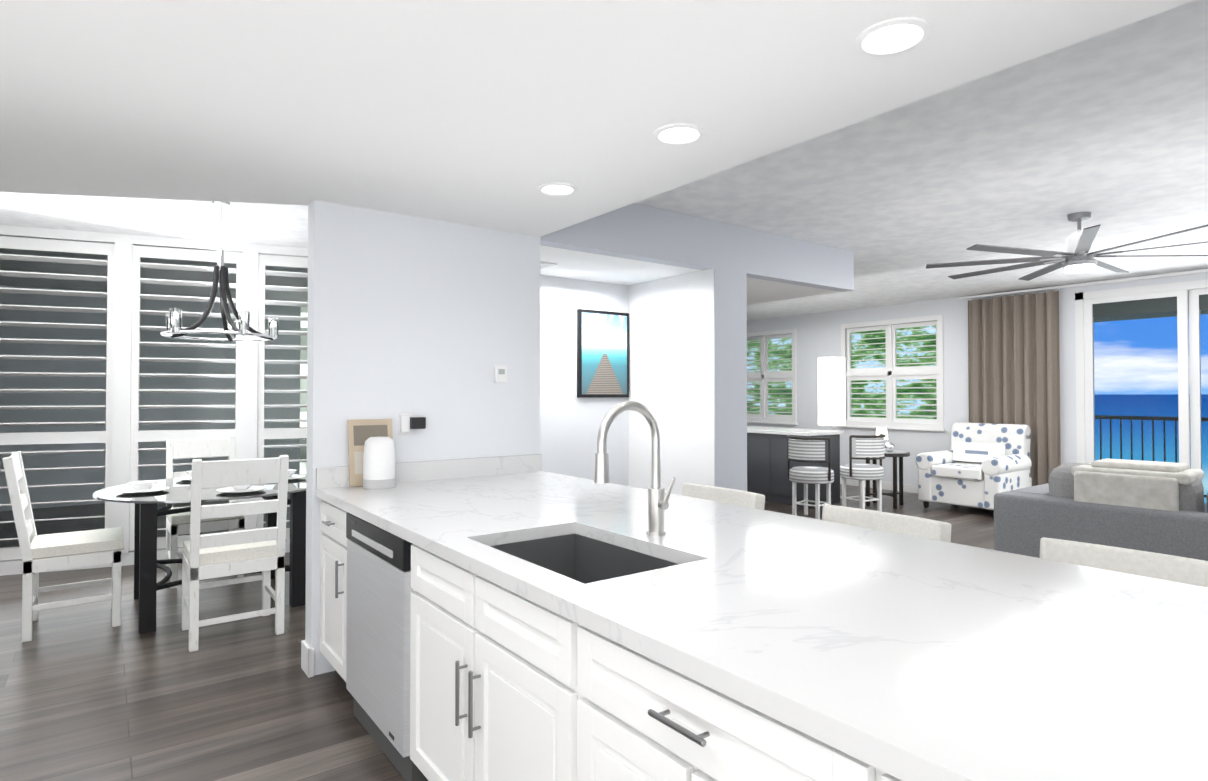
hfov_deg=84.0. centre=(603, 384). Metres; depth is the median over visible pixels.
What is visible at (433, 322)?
wall
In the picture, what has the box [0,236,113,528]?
blinds
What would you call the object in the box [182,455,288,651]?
dining chair
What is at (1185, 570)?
counter stool
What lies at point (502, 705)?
base cabinet
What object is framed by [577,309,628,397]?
framed picture
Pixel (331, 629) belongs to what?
base cabinet
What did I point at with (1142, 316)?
ceiling
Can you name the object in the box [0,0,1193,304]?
ceiling
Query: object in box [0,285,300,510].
window shutters
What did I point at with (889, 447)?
lamp
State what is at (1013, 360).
curtain
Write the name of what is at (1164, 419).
balcony railing
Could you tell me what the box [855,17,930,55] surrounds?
recessed light
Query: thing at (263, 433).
blinds
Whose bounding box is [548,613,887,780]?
base cabinet
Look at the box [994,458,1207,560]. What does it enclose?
sofa
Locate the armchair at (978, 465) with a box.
[916,422,1031,516]
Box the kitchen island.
[747,426,844,507]
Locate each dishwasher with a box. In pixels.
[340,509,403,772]
[346,513,425,780]
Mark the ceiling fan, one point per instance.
(1078, 255)
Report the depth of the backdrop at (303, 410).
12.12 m
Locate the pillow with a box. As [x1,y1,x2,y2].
[953,441,1004,462]
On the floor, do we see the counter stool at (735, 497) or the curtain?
the counter stool at (735, 497)
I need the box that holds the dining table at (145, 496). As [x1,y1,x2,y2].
[93,469,305,633]
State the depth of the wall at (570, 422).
5.34 m
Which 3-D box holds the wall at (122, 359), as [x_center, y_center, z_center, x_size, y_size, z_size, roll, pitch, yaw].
[-3.911,0.120,5.359,6.200,2.630,0.162,0,-1,-22]
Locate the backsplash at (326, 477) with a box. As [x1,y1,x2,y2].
[316,454,541,488]
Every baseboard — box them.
[301,640,313,677]
[840,477,917,492]
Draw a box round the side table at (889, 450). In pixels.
[866,428,909,508]
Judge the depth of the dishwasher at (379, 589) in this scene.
2.49 m
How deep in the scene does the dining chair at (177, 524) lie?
5.01 m
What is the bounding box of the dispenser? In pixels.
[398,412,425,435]
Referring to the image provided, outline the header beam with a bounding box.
[540,203,853,291]
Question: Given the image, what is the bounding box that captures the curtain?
[968,291,1060,485]
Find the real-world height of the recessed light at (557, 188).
0.010 m
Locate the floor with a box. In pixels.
[0,484,993,780]
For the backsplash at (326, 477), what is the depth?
3.54 m
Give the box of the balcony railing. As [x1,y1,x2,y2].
[1095,415,1207,496]
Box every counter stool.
[682,483,764,509]
[822,504,950,542]
[1040,537,1207,586]
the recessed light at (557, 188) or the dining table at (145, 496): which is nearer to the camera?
the recessed light at (557, 188)
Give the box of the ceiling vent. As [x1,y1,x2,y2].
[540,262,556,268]
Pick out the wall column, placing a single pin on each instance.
(688, 360)
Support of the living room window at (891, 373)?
in the wall at (818, 335)
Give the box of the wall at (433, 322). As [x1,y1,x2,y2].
[305,200,539,674]
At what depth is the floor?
3.10 m
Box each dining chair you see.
[2,451,123,641]
[166,437,244,588]
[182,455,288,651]
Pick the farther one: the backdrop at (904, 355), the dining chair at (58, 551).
the backdrop at (904, 355)
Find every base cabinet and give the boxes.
[317,497,343,675]
[400,537,463,780]
[456,629,547,780]
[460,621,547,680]
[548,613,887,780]
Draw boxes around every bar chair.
[787,435,833,519]
[840,434,885,511]
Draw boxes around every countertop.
[316,481,1207,780]
[432,469,1207,688]
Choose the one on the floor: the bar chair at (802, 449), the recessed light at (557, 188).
the bar chair at (802, 449)
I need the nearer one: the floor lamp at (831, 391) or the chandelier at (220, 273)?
the chandelier at (220, 273)
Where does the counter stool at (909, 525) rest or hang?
on the floor
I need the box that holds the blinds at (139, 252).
[130,245,241,481]
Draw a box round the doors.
[1075,279,1207,508]
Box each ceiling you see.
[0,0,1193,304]
[1094,291,1207,321]
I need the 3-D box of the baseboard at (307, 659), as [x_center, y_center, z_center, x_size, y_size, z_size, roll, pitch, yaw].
[-0.937,1.342,3.654,1.296,0.135,0.149,1,-1,-37]
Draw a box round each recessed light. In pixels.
[538,182,577,195]
[653,123,703,143]
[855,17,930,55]
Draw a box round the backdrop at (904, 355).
[747,325,936,418]
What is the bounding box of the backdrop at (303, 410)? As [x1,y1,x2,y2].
[300,307,307,473]
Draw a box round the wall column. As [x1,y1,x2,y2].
[629,268,746,494]
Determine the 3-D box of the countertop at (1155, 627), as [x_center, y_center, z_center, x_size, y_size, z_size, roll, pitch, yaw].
[0.645,0.505,2.005,0.741,0.041,4.428,1,-1,-37]
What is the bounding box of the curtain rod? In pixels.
[959,269,1207,299]
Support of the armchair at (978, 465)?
on the floor
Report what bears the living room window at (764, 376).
in the wall at (818, 335)
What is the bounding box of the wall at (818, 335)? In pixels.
[747,269,1207,484]
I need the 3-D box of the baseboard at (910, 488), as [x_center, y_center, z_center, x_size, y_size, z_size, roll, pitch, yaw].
[3.811,1.447,9.854,0.013,0.110,5.400,1,-1,-37]
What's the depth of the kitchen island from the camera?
8.39 m
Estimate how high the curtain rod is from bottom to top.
0.025 m
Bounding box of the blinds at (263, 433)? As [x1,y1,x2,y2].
[257,254,307,457]
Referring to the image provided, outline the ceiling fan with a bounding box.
[926,211,1207,280]
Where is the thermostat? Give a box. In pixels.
[494,365,506,381]
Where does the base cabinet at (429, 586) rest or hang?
on the floor
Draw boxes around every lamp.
[818,357,844,498]
[876,428,894,451]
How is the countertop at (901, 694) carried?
on the base cabinet at (614, 715)
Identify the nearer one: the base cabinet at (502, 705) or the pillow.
the base cabinet at (502, 705)
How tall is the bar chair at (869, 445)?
0.900 m
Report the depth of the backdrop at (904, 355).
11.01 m
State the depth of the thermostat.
3.83 m
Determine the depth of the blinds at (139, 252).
5.47 m
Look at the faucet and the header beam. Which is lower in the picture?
the faucet
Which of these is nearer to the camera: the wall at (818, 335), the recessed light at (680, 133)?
the recessed light at (680, 133)
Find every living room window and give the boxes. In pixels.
[747,329,797,424]
[839,314,944,430]
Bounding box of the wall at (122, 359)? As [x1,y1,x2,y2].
[0,225,307,575]
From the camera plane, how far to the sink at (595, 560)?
2.25 m
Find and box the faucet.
[594,401,675,535]
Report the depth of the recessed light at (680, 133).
2.42 m
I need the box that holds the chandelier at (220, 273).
[160,201,278,341]
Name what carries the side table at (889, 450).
on the floor
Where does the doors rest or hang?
in the wall at (818, 335)
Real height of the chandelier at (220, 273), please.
0.904 m
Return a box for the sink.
[490,533,678,583]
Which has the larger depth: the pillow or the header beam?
the pillow
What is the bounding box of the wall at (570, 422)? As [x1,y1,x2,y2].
[540,275,628,485]

